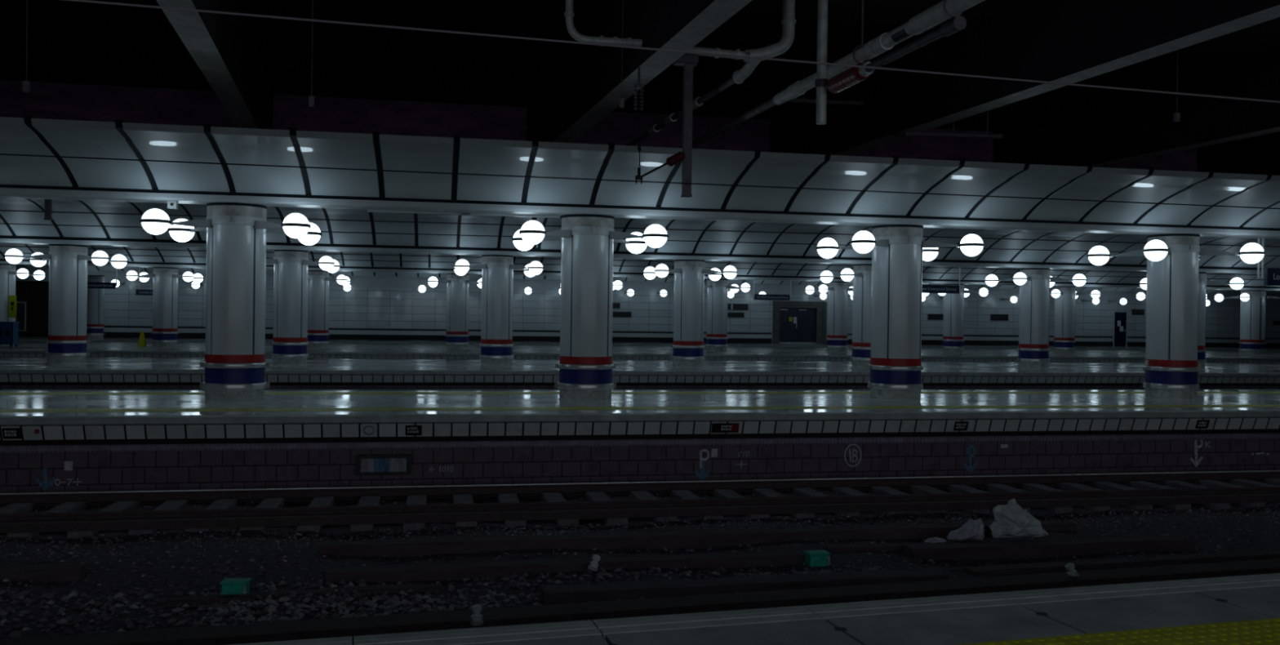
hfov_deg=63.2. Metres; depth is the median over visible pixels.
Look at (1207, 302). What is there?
globe lamp
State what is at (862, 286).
column
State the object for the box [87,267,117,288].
station sign
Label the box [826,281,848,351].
column
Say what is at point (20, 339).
platform
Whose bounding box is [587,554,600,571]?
insulator
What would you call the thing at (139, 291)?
station sign
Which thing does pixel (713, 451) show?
wall plate
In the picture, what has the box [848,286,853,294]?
globe lamp
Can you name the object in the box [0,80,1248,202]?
wall
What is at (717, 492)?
sleeper
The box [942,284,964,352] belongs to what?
column
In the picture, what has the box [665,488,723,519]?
sleeper
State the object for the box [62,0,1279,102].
wire
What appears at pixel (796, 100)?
conduit
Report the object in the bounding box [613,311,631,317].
board
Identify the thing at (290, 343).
column
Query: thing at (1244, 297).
globe lamp
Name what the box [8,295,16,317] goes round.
notice
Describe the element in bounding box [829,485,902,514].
sleeper
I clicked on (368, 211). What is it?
ceiling fitting
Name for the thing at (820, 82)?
post
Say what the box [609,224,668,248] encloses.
globe lamp
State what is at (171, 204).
junction box
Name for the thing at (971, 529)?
plastic bag
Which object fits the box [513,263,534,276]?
globe lamp
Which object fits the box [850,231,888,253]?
globe lamp
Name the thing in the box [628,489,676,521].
sleeper
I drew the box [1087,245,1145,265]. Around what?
globe lamp
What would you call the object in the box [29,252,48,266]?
globe lamp
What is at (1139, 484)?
sleeper
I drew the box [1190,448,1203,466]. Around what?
arrow mark
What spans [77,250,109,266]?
globe lamp
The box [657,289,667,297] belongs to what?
globe lamp
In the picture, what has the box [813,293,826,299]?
globe lamp
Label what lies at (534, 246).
post
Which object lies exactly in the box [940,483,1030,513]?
sleeper
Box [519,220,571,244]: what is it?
globe lamp
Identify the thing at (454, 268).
globe lamp
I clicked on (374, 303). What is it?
wall
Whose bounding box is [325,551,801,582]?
timber baulk
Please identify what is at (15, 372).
platform
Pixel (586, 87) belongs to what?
ceiling beam
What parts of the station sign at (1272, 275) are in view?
hanger rod, hanger rod, panel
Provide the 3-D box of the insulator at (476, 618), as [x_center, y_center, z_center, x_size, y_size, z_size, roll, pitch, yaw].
[-1.311,2.346,8.351,0.110,0.155,0.107,1,0,-11]
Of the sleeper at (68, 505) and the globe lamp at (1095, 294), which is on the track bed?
the sleeper at (68, 505)
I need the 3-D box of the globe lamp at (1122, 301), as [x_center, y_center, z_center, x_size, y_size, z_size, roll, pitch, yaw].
[31.449,-1.374,68.497,0.470,0.426,1.713,1,0,-11]
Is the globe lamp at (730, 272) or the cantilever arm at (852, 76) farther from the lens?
the globe lamp at (730, 272)
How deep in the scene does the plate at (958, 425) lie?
17.23 m
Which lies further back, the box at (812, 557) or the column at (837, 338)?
the column at (837, 338)
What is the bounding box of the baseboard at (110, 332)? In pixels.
[103,327,1279,347]
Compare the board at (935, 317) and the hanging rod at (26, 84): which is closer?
the hanging rod at (26, 84)
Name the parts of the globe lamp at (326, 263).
arm, globe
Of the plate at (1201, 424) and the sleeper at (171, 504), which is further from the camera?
the plate at (1201, 424)
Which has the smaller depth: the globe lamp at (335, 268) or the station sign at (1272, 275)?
the station sign at (1272, 275)
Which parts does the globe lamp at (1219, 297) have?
globe, arm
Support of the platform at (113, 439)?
on the floor
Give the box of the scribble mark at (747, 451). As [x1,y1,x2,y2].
[738,450,750,457]
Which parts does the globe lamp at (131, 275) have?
globe, arm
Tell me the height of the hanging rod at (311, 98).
2.520 m
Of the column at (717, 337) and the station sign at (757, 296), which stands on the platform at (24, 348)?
the column at (717, 337)
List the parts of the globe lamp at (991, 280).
globe, arm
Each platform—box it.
[0,341,1279,363]
[0,356,1279,389]
[0,389,1279,493]
[17,337,1279,351]
[227,573,1279,644]
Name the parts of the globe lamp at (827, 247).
globe, arm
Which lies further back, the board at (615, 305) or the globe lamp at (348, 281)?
the board at (615, 305)
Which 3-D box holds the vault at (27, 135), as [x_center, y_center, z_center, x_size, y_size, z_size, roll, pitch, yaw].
[2.294,-2.475,18.382,35.651,0.798,2.114,1,0,-11]
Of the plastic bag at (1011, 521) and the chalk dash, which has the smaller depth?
the plastic bag at (1011, 521)
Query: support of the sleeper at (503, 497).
on the track bed
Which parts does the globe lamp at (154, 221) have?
globe, arm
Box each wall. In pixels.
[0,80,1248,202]
[15,268,1279,342]
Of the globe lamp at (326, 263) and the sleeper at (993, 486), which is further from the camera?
the globe lamp at (326, 263)
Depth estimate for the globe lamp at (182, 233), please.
18.63 m
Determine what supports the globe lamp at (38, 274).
attached to the column at (7, 282)
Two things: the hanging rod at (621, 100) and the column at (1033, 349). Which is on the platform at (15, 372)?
the column at (1033, 349)
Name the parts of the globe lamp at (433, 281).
globe, arm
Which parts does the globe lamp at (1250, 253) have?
arm, globe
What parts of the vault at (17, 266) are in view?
panel, panel, panel, panel, panel, panel, panel, panel, panel, panel, panel, panel, panel, panel, panel, panel, panel, panel, panel, panel, panel, panel, panel, panel, panel, panel, panel, panel, panel, panel, panel, panel, panel, panel, panel, panel, panel, panel, panel, panel, panel, panel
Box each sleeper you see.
[0,501,44,513]
[6,500,92,537]
[66,498,140,537]
[128,497,189,534]
[184,497,239,531]
[240,496,286,530]
[297,495,335,531]
[350,494,381,532]
[403,493,426,530]
[452,493,476,526]
[496,492,526,526]
[538,491,578,525]
[582,490,627,525]
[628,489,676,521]
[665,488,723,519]
[706,488,769,519]
[750,487,814,518]
[791,486,859,516]
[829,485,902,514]
[865,484,945,513]
[903,484,990,513]
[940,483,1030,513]
[981,482,1072,513]
[1012,481,1110,511]
[1048,480,1152,509]
[1085,480,1191,509]
[1120,480,1231,509]
[1158,479,1266,506]
[1190,478,1279,502]
[1223,477,1279,486]
[1255,477,1279,486]
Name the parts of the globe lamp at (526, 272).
globe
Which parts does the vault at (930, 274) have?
panel, panel, panel, panel, panel, panel, panel, panel, panel, panel, panel, panel, panel, panel, panel, panel, panel, panel, panel, panel, panel, panel, panel, panel, panel, panel, panel, panel, panel, panel, panel, panel, panel, panel, panel, panel, panel, panel, panel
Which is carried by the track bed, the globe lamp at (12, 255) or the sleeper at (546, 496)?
the sleeper at (546, 496)
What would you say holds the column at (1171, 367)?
on the platform at (113, 439)
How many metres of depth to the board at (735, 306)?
64.38 m
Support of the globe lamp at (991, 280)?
attached to the column at (1033, 349)
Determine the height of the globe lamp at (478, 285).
0.426 m
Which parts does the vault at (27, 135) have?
panel, panel, panel, panel, panel, panel, panel, panel, panel, panel, panel, panel, panel, panel, panel, panel, panel, panel, panel, panel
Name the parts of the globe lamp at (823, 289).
globe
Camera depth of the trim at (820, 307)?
65.36 m
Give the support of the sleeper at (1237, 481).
on the track bed
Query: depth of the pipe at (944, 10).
12.38 m
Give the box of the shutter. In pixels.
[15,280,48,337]
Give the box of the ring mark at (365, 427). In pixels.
[363,425,374,435]
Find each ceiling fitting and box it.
[367,209,469,215]
[465,213,561,217]
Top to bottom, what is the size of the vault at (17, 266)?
0.645 m
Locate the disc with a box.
[34,428,39,433]
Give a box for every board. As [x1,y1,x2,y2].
[613,302,620,308]
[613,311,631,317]
[727,303,731,309]
[727,312,744,317]
[732,303,748,310]
[928,314,943,319]
[990,314,1008,320]
[1131,309,1144,315]
[1272,320,1279,324]
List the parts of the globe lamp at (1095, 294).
arm, globe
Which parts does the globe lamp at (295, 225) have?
arm, globe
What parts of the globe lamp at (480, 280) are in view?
arm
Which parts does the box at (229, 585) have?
lid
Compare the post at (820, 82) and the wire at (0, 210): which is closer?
the post at (820, 82)
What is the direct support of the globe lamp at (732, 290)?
attached to the column at (717, 337)
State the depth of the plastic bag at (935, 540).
11.90 m
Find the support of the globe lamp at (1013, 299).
attached to the wall at (374, 303)
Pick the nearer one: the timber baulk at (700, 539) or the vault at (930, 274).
the timber baulk at (700, 539)
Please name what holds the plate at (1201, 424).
attached to the platform at (113, 439)
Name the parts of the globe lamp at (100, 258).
arm, globe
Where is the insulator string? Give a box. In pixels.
[633,66,644,167]
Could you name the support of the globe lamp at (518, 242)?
attached to the column at (585, 366)
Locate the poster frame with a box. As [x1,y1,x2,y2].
[15,301,26,330]
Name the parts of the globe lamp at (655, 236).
arm, globe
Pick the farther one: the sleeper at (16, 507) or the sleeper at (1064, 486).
the sleeper at (1064, 486)
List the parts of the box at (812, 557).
lid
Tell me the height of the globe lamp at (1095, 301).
0.426 m
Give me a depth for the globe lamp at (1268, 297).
54.38 m
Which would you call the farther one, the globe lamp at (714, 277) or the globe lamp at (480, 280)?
the globe lamp at (480, 280)
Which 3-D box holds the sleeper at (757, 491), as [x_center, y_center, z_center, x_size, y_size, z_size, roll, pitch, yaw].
[1.947,2.551,14.928,0.260,0.130,2.440,1,0,-11]
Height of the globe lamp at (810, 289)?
0.426 m
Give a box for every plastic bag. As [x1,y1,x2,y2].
[924,537,946,542]
[946,518,984,540]
[988,498,1048,537]
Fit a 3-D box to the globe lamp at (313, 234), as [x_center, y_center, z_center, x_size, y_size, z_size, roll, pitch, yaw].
[-6.340,-1.639,18.955,0.470,0.426,1.150,1,0,40]
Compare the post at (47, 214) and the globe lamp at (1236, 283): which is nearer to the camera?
the post at (47, 214)
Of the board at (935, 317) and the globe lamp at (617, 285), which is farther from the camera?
the board at (935, 317)
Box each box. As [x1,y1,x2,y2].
[167,200,177,208]
[219,577,251,595]
[356,453,410,475]
[803,549,830,567]
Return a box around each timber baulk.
[320,520,1076,556]
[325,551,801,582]
[540,567,948,604]
[822,540,988,551]
[902,535,1194,559]
[963,549,1279,576]
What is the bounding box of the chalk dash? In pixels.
[1251,452,1269,455]
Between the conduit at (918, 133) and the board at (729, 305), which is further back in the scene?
the board at (729, 305)
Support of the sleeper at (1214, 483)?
on the track bed
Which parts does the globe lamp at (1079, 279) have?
arm, globe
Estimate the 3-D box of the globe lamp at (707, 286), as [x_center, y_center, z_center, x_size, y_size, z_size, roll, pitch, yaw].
[2.977,-1.653,48.295,0.470,0.426,1.150,1,0,40]
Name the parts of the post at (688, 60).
foot plate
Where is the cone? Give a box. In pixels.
[137,330,146,346]
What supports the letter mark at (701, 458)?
attached to the platform at (113, 439)
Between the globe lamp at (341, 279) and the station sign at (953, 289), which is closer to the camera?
the station sign at (953, 289)
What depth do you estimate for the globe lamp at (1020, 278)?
34.57 m
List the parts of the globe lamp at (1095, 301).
globe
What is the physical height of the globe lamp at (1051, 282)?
0.426 m
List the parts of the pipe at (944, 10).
label plate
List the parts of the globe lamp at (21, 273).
arm, globe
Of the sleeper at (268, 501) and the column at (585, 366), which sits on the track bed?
the sleeper at (268, 501)
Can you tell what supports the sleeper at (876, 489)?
on the track bed
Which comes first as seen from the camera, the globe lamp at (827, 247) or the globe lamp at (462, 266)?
the globe lamp at (827, 247)
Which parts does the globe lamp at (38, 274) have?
globe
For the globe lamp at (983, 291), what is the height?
0.426 m
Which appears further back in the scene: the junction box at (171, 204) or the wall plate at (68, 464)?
the junction box at (171, 204)
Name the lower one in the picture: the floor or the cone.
the floor
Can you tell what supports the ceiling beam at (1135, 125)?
attached to the ceiling
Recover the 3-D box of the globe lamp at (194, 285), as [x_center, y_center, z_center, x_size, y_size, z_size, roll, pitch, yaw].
[-24.419,-2.065,57.468,0.470,0.426,1.713,1,0,-11]
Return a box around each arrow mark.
[35,467,56,490]
[694,460,711,480]
[963,444,977,473]
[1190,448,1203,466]
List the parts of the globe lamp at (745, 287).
arm, globe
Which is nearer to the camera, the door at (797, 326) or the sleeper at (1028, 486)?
the sleeper at (1028, 486)
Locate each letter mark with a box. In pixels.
[699,448,709,468]
[1194,440,1203,454]
[1204,440,1210,447]
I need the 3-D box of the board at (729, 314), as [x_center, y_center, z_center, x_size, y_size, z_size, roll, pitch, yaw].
[5.763,-0.476,64.300,1.440,0.300,0.060,1,0,-11]
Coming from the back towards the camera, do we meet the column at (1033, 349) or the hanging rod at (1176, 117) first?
the column at (1033, 349)
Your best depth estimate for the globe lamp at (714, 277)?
34.37 m
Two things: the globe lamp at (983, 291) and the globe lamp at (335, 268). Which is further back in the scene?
the globe lamp at (983, 291)
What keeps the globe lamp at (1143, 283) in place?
attached to the column at (1202, 350)
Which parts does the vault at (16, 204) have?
panel, panel, panel, panel, panel, panel, panel, panel, panel, panel, panel, panel, panel, panel, panel, panel, panel, panel, panel, panel, panel, panel, panel, panel, panel, panel, panel, panel, panel, panel, panel, panel, panel, panel, panel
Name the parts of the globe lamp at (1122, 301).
globe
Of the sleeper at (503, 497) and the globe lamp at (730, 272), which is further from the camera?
the globe lamp at (730, 272)
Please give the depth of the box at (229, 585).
9.46 m
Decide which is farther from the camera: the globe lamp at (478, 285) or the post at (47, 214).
the globe lamp at (478, 285)
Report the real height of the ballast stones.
0.137 m
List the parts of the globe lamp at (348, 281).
globe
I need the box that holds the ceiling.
[0,0,1279,250]
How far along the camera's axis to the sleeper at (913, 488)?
15.64 m
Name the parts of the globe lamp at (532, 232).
globe, arm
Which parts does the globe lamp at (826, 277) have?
globe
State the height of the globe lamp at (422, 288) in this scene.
0.426 m
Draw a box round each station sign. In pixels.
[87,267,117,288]
[135,267,152,295]
[753,280,791,300]
[922,266,960,293]
[1257,238,1279,285]
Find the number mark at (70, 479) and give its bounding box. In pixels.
[51,477,81,485]
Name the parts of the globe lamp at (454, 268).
globe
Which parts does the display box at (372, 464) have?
glass, glass, glass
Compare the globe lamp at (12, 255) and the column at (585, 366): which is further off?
the globe lamp at (12, 255)
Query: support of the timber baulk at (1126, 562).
on the track bed
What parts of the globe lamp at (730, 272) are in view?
arm, globe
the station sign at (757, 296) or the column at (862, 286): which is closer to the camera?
the column at (862, 286)
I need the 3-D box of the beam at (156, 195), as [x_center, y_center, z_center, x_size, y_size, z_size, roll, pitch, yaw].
[2.740,-2.018,19.811,45.000,0.198,0.600,1,0,-11]
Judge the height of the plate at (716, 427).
0.159 m
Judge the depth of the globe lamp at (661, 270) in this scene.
32.20 m
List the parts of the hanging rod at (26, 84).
rod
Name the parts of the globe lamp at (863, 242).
globe, arm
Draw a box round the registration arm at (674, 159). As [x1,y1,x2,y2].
[635,151,685,183]
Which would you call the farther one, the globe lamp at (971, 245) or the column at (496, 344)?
the column at (496, 344)
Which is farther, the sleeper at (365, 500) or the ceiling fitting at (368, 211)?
the ceiling fitting at (368, 211)
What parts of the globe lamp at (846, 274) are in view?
globe, arm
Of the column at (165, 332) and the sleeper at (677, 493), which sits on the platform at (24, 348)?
the column at (165, 332)
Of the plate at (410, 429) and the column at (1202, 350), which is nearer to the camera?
the plate at (410, 429)
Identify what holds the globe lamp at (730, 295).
attached to the wall at (374, 303)
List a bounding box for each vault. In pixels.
[0,115,1279,228]
[0,197,1279,268]
[0,234,1279,286]
[4,257,1279,294]
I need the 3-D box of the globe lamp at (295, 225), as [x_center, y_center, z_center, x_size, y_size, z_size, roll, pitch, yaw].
[-6.075,-1.629,17.611,1.150,0.426,0.470,1,0,28]
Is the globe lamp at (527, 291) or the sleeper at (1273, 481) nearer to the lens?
the sleeper at (1273, 481)
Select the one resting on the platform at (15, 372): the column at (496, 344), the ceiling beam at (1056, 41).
the column at (496, 344)
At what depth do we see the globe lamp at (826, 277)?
35.13 m
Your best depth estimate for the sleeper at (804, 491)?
15.21 m
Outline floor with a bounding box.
[334,492,1226,540]
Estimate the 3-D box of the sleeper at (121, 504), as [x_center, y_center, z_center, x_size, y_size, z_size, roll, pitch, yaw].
[-6.707,2.444,13.220,0.260,0.130,2.440,1,0,-11]
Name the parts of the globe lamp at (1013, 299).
globe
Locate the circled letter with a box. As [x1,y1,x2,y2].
[844,444,862,466]
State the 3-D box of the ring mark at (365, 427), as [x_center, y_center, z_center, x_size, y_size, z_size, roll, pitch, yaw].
[-4.016,1.596,15.391,0.162,0.153,0.064,1,0,-11]
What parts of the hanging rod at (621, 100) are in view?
rod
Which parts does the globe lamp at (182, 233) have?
globe, arm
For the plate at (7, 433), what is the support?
attached to the platform at (113, 439)
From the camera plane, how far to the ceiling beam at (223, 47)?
16.06 m
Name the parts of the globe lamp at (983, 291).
arm, globe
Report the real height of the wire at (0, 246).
0.128 m
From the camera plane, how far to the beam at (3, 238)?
32.06 m
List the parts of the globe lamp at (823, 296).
globe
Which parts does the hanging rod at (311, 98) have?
rod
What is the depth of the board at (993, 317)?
67.76 m
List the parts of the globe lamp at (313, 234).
arm, globe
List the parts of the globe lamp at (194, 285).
globe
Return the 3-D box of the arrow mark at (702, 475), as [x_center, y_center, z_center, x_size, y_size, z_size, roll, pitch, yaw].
[0.995,2.353,16.474,0.276,0.330,0.005,1,0,-11]
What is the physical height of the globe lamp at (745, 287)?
0.426 m
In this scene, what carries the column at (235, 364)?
on the platform at (113, 439)
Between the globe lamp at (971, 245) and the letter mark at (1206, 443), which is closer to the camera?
the letter mark at (1206, 443)
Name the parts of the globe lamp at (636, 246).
arm, globe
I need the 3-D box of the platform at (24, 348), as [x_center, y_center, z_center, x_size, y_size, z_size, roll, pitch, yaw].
[5.443,1.914,49.760,90.000,1.150,11.500,1,0,-11]
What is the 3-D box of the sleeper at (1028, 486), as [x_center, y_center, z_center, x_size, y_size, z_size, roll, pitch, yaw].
[6.263,2.604,15.780,0.260,0.130,2.440,1,0,-10]
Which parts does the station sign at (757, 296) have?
panel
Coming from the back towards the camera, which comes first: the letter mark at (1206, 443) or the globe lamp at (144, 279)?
the globe lamp at (144, 279)
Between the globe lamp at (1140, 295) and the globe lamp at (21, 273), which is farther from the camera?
the globe lamp at (1140, 295)
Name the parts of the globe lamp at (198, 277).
globe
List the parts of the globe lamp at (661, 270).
globe, arm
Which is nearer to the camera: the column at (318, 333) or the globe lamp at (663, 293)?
the column at (318, 333)
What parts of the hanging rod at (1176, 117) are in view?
rod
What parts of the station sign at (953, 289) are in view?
panel, hanger rod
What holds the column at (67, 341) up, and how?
on the platform at (15, 372)
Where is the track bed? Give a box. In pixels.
[0,483,1279,639]
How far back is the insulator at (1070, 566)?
10.07 m
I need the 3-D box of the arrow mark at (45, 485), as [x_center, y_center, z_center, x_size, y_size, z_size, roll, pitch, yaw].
[-8.363,2.206,14.626,0.270,0.326,0.005,1,0,-11]
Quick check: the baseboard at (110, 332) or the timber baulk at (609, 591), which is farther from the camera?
the baseboard at (110, 332)
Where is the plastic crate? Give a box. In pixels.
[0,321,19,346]
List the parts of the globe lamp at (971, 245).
arm, globe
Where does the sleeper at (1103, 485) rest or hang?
on the track bed
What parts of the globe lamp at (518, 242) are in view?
globe, arm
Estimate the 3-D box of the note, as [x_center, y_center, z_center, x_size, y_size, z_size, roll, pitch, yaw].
[-2.998,2.211,15.687,0.360,0.091,0.004,1,0,-11]
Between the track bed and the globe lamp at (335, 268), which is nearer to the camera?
the track bed
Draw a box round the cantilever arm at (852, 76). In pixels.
[826,15,966,93]
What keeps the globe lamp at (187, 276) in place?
attached to the column at (165, 332)
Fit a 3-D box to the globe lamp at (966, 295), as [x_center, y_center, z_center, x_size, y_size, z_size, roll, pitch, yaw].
[16.233,-1.495,52.307,0.470,0.426,1.150,1,0,40]
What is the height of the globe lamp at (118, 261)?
0.426 m
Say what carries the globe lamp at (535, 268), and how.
attached to the column at (496, 344)
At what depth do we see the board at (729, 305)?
64.24 m
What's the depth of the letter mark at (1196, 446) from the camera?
18.19 m
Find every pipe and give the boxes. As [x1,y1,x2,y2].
[564,0,642,47]
[625,0,795,146]
[678,0,985,147]
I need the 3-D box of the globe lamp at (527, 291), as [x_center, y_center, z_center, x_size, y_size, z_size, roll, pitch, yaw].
[-6.614,-1.845,60.983,0.470,0.426,1.713,1,0,-11]
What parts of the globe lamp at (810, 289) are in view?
globe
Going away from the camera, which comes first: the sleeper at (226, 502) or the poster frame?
the sleeper at (226, 502)
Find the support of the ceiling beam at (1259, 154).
attached to the ceiling
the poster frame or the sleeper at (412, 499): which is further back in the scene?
the poster frame
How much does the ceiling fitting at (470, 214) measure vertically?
0.035 m
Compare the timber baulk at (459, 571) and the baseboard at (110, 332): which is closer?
the timber baulk at (459, 571)
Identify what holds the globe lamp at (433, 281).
attached to the column at (457, 335)
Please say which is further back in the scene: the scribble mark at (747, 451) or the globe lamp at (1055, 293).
the globe lamp at (1055, 293)
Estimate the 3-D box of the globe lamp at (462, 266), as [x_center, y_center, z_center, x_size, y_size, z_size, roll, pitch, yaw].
[-5.106,-1.681,31.410,0.470,0.426,1.150,1,0,40]
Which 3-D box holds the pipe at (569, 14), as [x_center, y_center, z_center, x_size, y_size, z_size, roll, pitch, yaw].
[-0.508,-4.458,14.443,1.092,1.234,0.144,1,0,-11]
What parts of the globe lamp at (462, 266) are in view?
globe, arm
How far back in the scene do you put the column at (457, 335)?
46.37 m
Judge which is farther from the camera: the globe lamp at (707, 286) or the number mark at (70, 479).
the globe lamp at (707, 286)
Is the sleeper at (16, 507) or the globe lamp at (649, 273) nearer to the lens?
the sleeper at (16, 507)
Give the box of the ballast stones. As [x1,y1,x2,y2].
[0,480,1279,638]
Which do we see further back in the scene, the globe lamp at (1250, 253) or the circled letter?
the globe lamp at (1250, 253)
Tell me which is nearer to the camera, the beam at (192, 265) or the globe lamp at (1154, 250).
the globe lamp at (1154, 250)
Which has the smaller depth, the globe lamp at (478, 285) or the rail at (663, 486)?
the rail at (663, 486)
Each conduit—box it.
[772,71,863,105]
[903,111,1003,138]
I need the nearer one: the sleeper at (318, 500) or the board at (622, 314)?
the sleeper at (318, 500)
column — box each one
[0,263,16,345]
[44,244,89,363]
[86,275,105,338]
[150,266,179,346]
[200,202,270,399]
[270,249,310,364]
[307,270,330,347]
[444,273,470,348]
[477,254,515,364]
[555,213,616,399]
[670,259,706,365]
[704,279,728,351]
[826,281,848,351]
[849,263,871,366]
[867,224,923,399]
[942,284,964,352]
[1017,267,1049,367]
[1053,286,1075,353]
[1142,233,1199,398]
[1197,271,1206,367]
[1238,289,1266,354]
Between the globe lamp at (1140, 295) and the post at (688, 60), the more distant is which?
the globe lamp at (1140, 295)
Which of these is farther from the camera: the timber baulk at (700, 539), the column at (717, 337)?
the column at (717, 337)
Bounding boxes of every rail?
[0,470,1279,506]
[0,486,1279,522]
[0,493,1279,533]
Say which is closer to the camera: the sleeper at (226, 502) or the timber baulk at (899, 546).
the timber baulk at (899, 546)
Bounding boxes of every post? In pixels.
[43,199,52,220]
[530,217,537,248]
[672,53,697,197]
[814,0,828,124]
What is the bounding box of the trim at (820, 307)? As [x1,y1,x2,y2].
[771,300,826,343]
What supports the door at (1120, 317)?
in the wall at (374, 303)
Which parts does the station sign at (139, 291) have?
panel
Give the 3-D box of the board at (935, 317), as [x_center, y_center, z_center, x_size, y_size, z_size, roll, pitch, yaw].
[19.105,-0.360,66.934,1.240,0.360,0.060,1,0,-11]
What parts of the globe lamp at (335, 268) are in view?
globe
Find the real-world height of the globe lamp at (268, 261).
0.426 m
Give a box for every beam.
[0,184,1279,239]
[0,235,1264,274]
[0,258,1279,290]
[155,0,273,128]
[526,0,751,142]
[769,0,1279,161]
[994,49,1279,182]
[1198,131,1279,186]
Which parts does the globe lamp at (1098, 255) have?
globe, arm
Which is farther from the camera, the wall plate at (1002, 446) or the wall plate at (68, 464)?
the wall plate at (1002, 446)
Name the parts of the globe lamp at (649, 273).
globe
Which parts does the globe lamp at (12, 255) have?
globe, arm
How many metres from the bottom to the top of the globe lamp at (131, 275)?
0.426 m
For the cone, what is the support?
on the platform at (24, 348)
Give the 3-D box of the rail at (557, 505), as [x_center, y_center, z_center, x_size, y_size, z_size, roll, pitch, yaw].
[2.750,2.469,14.316,29.000,0.160,0.140,1,0,-11]
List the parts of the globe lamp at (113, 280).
globe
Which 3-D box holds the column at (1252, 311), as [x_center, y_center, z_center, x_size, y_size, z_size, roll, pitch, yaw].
[32.303,-0.009,54.791,1.489,3.362,1.044,1,0,-11]
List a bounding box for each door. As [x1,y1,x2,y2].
[779,307,815,343]
[1112,311,1127,346]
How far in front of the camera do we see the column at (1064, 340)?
52.25 m
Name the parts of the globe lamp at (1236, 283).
arm, globe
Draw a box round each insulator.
[470,604,483,626]
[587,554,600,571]
[1065,562,1079,576]
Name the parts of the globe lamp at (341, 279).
arm, globe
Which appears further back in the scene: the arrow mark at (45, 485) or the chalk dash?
the chalk dash
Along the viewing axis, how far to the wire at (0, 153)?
14.39 m
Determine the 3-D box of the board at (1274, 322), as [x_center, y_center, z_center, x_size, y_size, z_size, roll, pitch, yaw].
[44.070,0.028,71.863,0.740,0.260,0.060,1,0,-11]
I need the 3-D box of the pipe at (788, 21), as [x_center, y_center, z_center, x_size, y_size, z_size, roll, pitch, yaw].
[0.698,-4.301,18.452,1.696,1.554,7.612,1,0,-11]
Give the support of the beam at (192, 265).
on the column at (7, 282)
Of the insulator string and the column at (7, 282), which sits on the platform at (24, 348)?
the column at (7, 282)
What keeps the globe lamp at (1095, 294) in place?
attached to the column at (1064, 340)
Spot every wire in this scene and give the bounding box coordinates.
[0,153,1279,208]
[0,209,1279,247]
[0,222,1279,256]
[0,245,1261,275]
[0,252,1264,279]
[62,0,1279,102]
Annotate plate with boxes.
[1,427,22,439]
[63,461,72,470]
[405,425,422,435]
[711,422,739,432]
[711,448,717,457]
[953,421,968,431]
[1000,444,1008,448]
[1195,419,1209,428]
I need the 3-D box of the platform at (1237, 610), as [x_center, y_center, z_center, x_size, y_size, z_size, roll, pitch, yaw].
[5.541,2.170,0.316,32.000,1.206,12.500,1,0,-16]
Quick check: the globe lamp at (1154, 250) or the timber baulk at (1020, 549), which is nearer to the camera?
the timber baulk at (1020, 549)
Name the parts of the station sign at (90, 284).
panel, hanger rod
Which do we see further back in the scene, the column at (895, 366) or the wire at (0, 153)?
the column at (895, 366)
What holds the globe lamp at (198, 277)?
attached to the column at (165, 332)
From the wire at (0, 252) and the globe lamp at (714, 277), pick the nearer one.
the globe lamp at (714, 277)
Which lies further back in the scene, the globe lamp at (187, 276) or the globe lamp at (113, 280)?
the globe lamp at (113, 280)
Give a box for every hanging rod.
[22,0,30,92]
[308,0,314,106]
[618,12,624,107]
[1173,49,1180,121]
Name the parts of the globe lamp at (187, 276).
arm, globe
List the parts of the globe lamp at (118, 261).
globe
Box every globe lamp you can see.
[4,248,50,263]
[8,268,29,278]
[15,270,45,279]
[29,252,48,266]
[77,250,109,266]
[87,254,128,268]
[111,279,124,287]
[125,270,154,280]
[137,272,151,282]
[139,208,210,234]
[167,218,206,242]
[172,271,194,281]
[177,273,203,283]
[191,281,203,288]
[254,213,311,238]
[266,222,322,245]
[266,259,276,264]
[302,256,334,270]
[308,259,340,272]
[324,275,347,284]
[333,276,351,285]
[342,284,351,291]
[417,284,426,292]
[427,276,449,286]
[453,266,481,275]
[454,259,486,273]
[466,278,481,286]
[468,279,481,288]
[510,261,543,275]
[511,229,561,250]
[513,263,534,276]
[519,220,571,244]
[524,287,532,294]
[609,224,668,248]
[613,231,647,253]
[613,280,622,289]
[625,288,634,296]
[643,266,674,279]
[654,263,681,277]
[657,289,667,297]
[702,265,737,279]
[704,267,722,280]
[704,284,712,288]
[726,283,750,292]
[727,290,734,297]
[728,284,739,293]
[804,285,818,293]
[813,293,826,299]
[816,237,853,258]
[817,284,834,293]
[819,271,840,283]
[840,268,862,281]
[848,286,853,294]
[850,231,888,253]
[922,234,984,256]
[922,247,939,261]
[964,288,969,297]
[964,288,988,296]
[984,274,1013,286]
[1000,296,1017,302]
[1012,272,1031,284]
[1049,273,1086,286]
[1049,275,1055,287]
[1050,288,1062,297]
[1075,289,1100,298]
[1080,297,1099,304]
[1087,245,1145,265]
[1107,297,1127,304]
[1135,292,1146,300]
[1138,278,1146,289]
[1142,240,1170,261]
[1200,242,1265,263]
[1205,299,1210,306]
[1206,277,1244,289]
[1213,293,1239,302]
[1240,293,1251,301]
[1267,295,1279,298]
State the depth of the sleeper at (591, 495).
14.45 m
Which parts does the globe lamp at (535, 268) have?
arm, globe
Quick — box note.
[429,466,453,471]
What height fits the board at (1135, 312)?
0.370 m
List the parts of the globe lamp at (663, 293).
globe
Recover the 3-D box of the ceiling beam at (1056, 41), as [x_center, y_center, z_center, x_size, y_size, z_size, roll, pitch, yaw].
[7.799,-4.244,10.121,0.399,1.400,33.014,1,0,-15]

